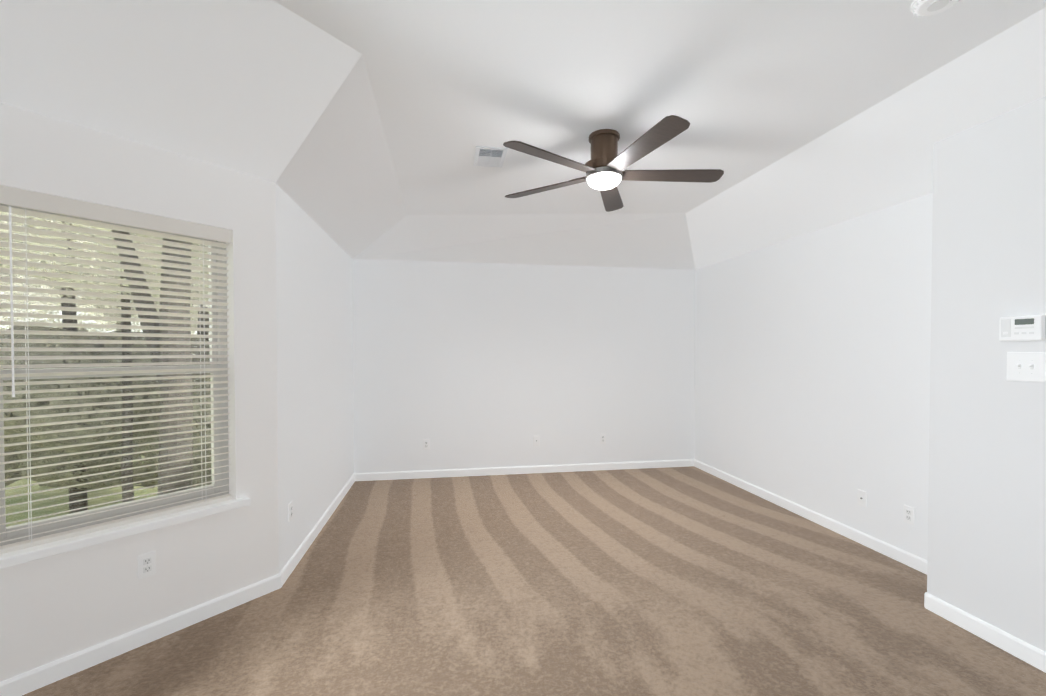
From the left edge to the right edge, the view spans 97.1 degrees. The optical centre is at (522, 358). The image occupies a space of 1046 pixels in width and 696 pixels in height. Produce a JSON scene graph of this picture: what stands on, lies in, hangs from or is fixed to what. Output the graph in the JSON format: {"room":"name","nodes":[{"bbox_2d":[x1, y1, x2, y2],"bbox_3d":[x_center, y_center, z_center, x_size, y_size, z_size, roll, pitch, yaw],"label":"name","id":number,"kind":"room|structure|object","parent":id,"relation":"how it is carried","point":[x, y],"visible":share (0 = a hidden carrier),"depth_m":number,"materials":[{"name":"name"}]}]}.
{"room":"empty bedroom","nodes":[
{"label":"empty bedroom","id":0,"kind":"room"},
{"bbox_2d":[0,103,278,681],"bbox_3d":[-1.970,-0.035,2.226,0.160,2.870,1.470,1,1,35],"label":"wall","id":1,"kind":"structure","parent":0,"point":[57,607],"depth_m":2.33,"materials":[{"name":"white paint"}]},
{"bbox_2d":[0,204,228,545],"bbox_3d":[-1.976,0.044,2.271,0.081,1.510,0.935,1,1,35],"label":"window","id":2,"kind":"structure","parent":1,"relation":"in","point":[60,524],"depth_m":2.27,"materials":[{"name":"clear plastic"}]},
{"bbox_2d":[0,185,231,553],"bbox_3d":[-1.915,0.044,2.228,0.064,1.504,0.919,1,1,35],"label":"window blind","id":3,"kind":"object","parent":2,"relation":"attached to","point":[23,199],"visible":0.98,"depth_m":2.16,"materials":[{"name":"white plastic"}]},
{"bbox_2d":[0,497,250,568],"bbox_3d":[-1.899,0.820,2.229,0.120,0.040,1.055,1,1,35],"label":"window sill","id":4,"kind":"structure","parent":1,"relation":"attached to","point":[25,556],"depth_m":2.14,"materials":[{"name":"white wood"}]},
{"bbox_2d":[0,574,280,695],"bbox_3d":[-1.878,1.357,2.230,0.013,0.085,1.405,1,1,35],"label":"baseboard","id":5,"kind":"structure","parent":1,"relation":"attached to","point":[42,676],"depth_m":2.21,"materials":[{"name":"white wood"}]},
{"bbox_2d":[138,551,155,578],"bbox_3d":[-1.847,1.015,2.271,0.010,0.115,0.070,1,1,35],"label":"outlet","id":6,"kind":"object","parent":1,"relation":"attached to","point":[146,564],"visible":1,"depth_m":2.27,"materials":[{"name":"white plastic"}]},
{"bbox_2d":[276,184,353,572],"bbox_3d":[-1.762,-0.065,3.990,0.160,2.870,2.485,0,1,-10],"label":"wall","id":7,"kind":"structure","parent":0,"point":[314,293],"depth_m":3.45,"materials":[{"name":"white paint"}]},
{"bbox_2d":[288,501,292,521],"bbox_3d":[-1.508,0.995,3.005,0.010,0.115,0.070,0,1,-10],"label":"outlet","id":8,"kind":"object","parent":7,"relation":"attached to","point":[290,509],"visible":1,"depth_m":2.99,"materials":[{"name":"white plastic"}]},
{"bbox_2d":[279,474,354,586],"bbox_3d":[-1.664,1.328,3.946,0.013,0.085,2.330,0,1,-10],"label":"baseboard","id":9,"kind":"structure","parent":7,"relation":"attached to","point":[293,561],"depth_m":3.46,"materials":[{"name":"white wood"}]},
{"bbox_2d":[0,0,1045,269],"bbox_3d":[0.363,-1.200,1.020,5.101,0.360,8.714,0,1,-10],"label":"ceiling","id":10,"kind":"structure","parent":0,"point":[356,128],"depth_m":2.24,"materials":[{"name":"white paint"}]},
{"bbox_2d":[473,146,507,167],"bbox_3d":[-0.219,-1.329,3.058,0.200,0.014,0.300,0,1,-10],"label":"ceiling vent","id":11,"kind":"object","parent":10,"relation":"in","point":[495,159],"visible":1,"depth_m":3.04,"materials":[{"name":"white metal"}]},
{"bbox_2d":[503,115,723,211],"bbox_3d":[0.521,-1.173,2.744,1.353,0.312,1.359,0,1,-10],"label":"ceiling fan","id":12,"kind":"object","parent":10,"relation":"hanging from","point":[604,166],"visible":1,"depth_m":2.69,"materials":[{"name":"brown metal"}]},
{"bbox_2d":[911,0,959,16],"bbox_3d":[1.507,-1.296,1.679,0.152,0.030,0.152,0,1,-10],"label":"smoke detector","id":13,"kind":"object","parent":10,"relation":"attached to","point":[919,8],"visible":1,"depth_m":1.69,"materials":[{"name":"white plastic"}]},
{"bbox_2d":[353,259,695,472],"bbox_3d":[0.124,-0.090,5.484,4.374,2.870,0.160,0,1,-10],"label":"wall","id":14,"kind":"structure","parent":0,"point":[461,365],"depth_m":5.38,"materials":[{"name":"white paint"}]},
{"bbox_2d":[423,439,428,449],"bbox_3d":[-1.091,0.970,5.212,0.070,0.115,0.010,0,1,-10],"label":"electrical outlet","id":15,"kind":"object","parent":14,"relation":"attached to","point":[425,444],"visible":1,"depth_m":5.21,"materials":[{"name":"white plastic"}]},
{"bbox_2d":[354,459,693,480],"bbox_3d":[0.138,1.304,5.422,4.054,0.085,0.013,0,1,-10],"label":"baseboard","id":16,"kind":"structure","parent":14,"relation":"attached to","point":[508,470],"depth_m":5.39,"materials":[{"name":"white wood"}]},
{"bbox_2d":[534,436,538,445],"bbox_3d":[0.159,0.966,5.419,0.070,0.115,0.015,0,1,-10],"label":"electrical outlet","id":17,"kind":"object","parent":14,"relation":"attached to","point":[536,440],"visible":1,"depth_m":5.42,"materials":[{"name":"white plastic"}]},
{"bbox_2d":[600,434,605,443],"bbox_3d":[0.961,0.966,5.556,0.070,0.115,0.010,0,1,-10],"label":"electrical outlet","id":18,"kind":"object","parent":14,"relation":"attached to","point":[602,438],"visible":1,"depth_m":5.55,"materials":[{"name":"white plastic"}]},
{"bbox_2d":[22,466,1045,695],"bbox_3d":[0.367,1.419,1.058,5.044,0.001,8.701,0,1,-10],"label":"floor","id":19,"kind":"structure","parent":0,"point":[683,581],"depth_m":2.55,"materials":[{"name":"carpet"}]},
{"bbox_2d":[694,193,932,559],"bbox_3d":[2.466,-0.069,4.251,0.160,2.870,3.366,0,1,-10],"label":"wall","id":20,"kind":"structure","parent":0,"point":[812,370],"depth_m":3.72,"materials":[{"name":"white paint"}]},
{"bbox_2d":[694,459,926,574],"bbox_3d":[2.390,1.324,4.206,0.013,0.085,3.156,0,1,-10],"label":"baseboard","id":21,"kind":"structure","parent":20,"relation":"attached to","point":[898,554],"depth_m":3.73,"materials":[{"name":"white wood"}]},
{"bbox_2d":[858,489,866,506],"bbox_3d":[2.517,1.039,3.436,0.015,0.115,0.070,0,1,-10],"label":"electrical outlet","id":22,"kind":"object","parent":20,"relation":"attached to","point":[862,498],"visible":1,"depth_m":3.43,"materials":[{"name":"white plastic"}]},
{"bbox_2d":[904,505,914,524],"bbox_3d":[2.578,1.045,3.088,0.010,0.115,0.070,0,1,-10],"label":"electrical outlet","id":23,"kind":"object","parent":20,"relation":"attached to","point":[909,514],"visible":1,"depth_m":3.08,"materials":[{"name":"white plastic"}]},
{"bbox_2d":[927,96,1045,651],"bbox_3d":[3.007,0.005,-0.205,0.565,2.870,5.705,0,1,-10],"label":"wall","id":24,"kind":"structure","parent":0,"point":[986,557],"depth_m":2.29,"materials":[{"name":"white paint"}]},
{"bbox_2d":[925,593,1045,672],"bbox_3d":[2.709,1.397,-0.151,0.013,0.085,5.545,0,1,-10],"label":"baseboard","id":25,"kind":"structure","parent":24,"relation":"attached to","point":[1017,648],"depth_m":2.28,"materials":[{"name":"white wood"}]},
{"bbox_2d":[1000,314,1045,341],"bbox_3d":[2.311,-0.139,2.142,0.032,0.122,0.168,0,1,-10],"label":"thermostat","id":26,"kind":"object","parent":24,"relation":"attached to","point":[1026,328],"visible":1,"depth_m":2.13,"materials":[{"name":"white plastic"}]},
{"bbox_2d":[1007,352,1045,381],"bbox_3d":[2.318,0.038,2.134,0.021,0.135,0.150,0,1,-10],"label":"toggle light switch","id":27,"kind":"object","parent":24,"relation":"attached to","point":[1027,366],"visible":1,"depth_m":2.13,"materials":[{"name":"white plastic"}]},
{"label":"outside","id":28,"kind":"structure","parent":0,"visible":0},
{"bbox_2d":[5,449,211,526],"bbox_3d":[-23.126,4.064,16.283,80.000,0.001,100.000,0,1,-10],"label":"ground","id":29,"kind":"structure","parent":28,"point":[53,502],"depth_m":13.56,"materials":[{"name":"green plant"}]},
{"bbox_2d":[0,216,197,442],"bbox_3d":[-17.508,-5.174,21.037,20.170,18.385,12.273,0,1,-10],"label":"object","id":30,"kind":"object","parent":29,"relation":"on","point":[50,320],"depth_m":19.40,"materials":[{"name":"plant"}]},
{"bbox_2d":[0,213,208,483],"bbox_3d":[-10.075,-1.984,14.404,21.843,12.223,8.595,0,1,-10],"label":"tree","id":31,"kind":"object","parent":29,"relation":"on","point":[55,304],"depth_m":14.52,"materials":[{"name":"green plant"}]},
{"bbox_2d":[0,214,210,513],"bbox_3d":[-9.479,-1.250,9.575,7.340,10.902,6.552,0,1,-10],"label":"tree","id":32,"kind":"object","parent":29,"relation":"on","point":[73,466],"depth_m":8.91,"materials":[{"name":"green plant"}]},
{"bbox_2d":[0,211,211,502],"bbox_3d":[-7.047,-0.812,8.857,5.946,10.048,5.956,0,1,-10],"label":"tree","id":33,"kind":"object","parent":29,"relation":"on","point":[125,495],"depth_m":7.87,"materials":[{"name":"green plant"}]},
{"bbox_2d":[97,230,208,298],"bbox_3d":[-6.047,-0.864,10.572,5.682,10.106,6.037,0,1,-10],"label":"tree","id":34,"kind":"object","parent":29,"relation":"on","point":[145,258],"depth_m":8.62,"materials":[{"name":"green plant"}]},
{"bbox_2d":[112,230,207,494],"bbox_3d":[-4.354,-1.535,6.570,8.102,11.580,5.180,0,1,-10],"label":"tree","id":35,"kind":"object","parent":29,"relation":"on","point":[173,437],"depth_m":5.85,"materials":[{"name":"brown plant"}]}
]}

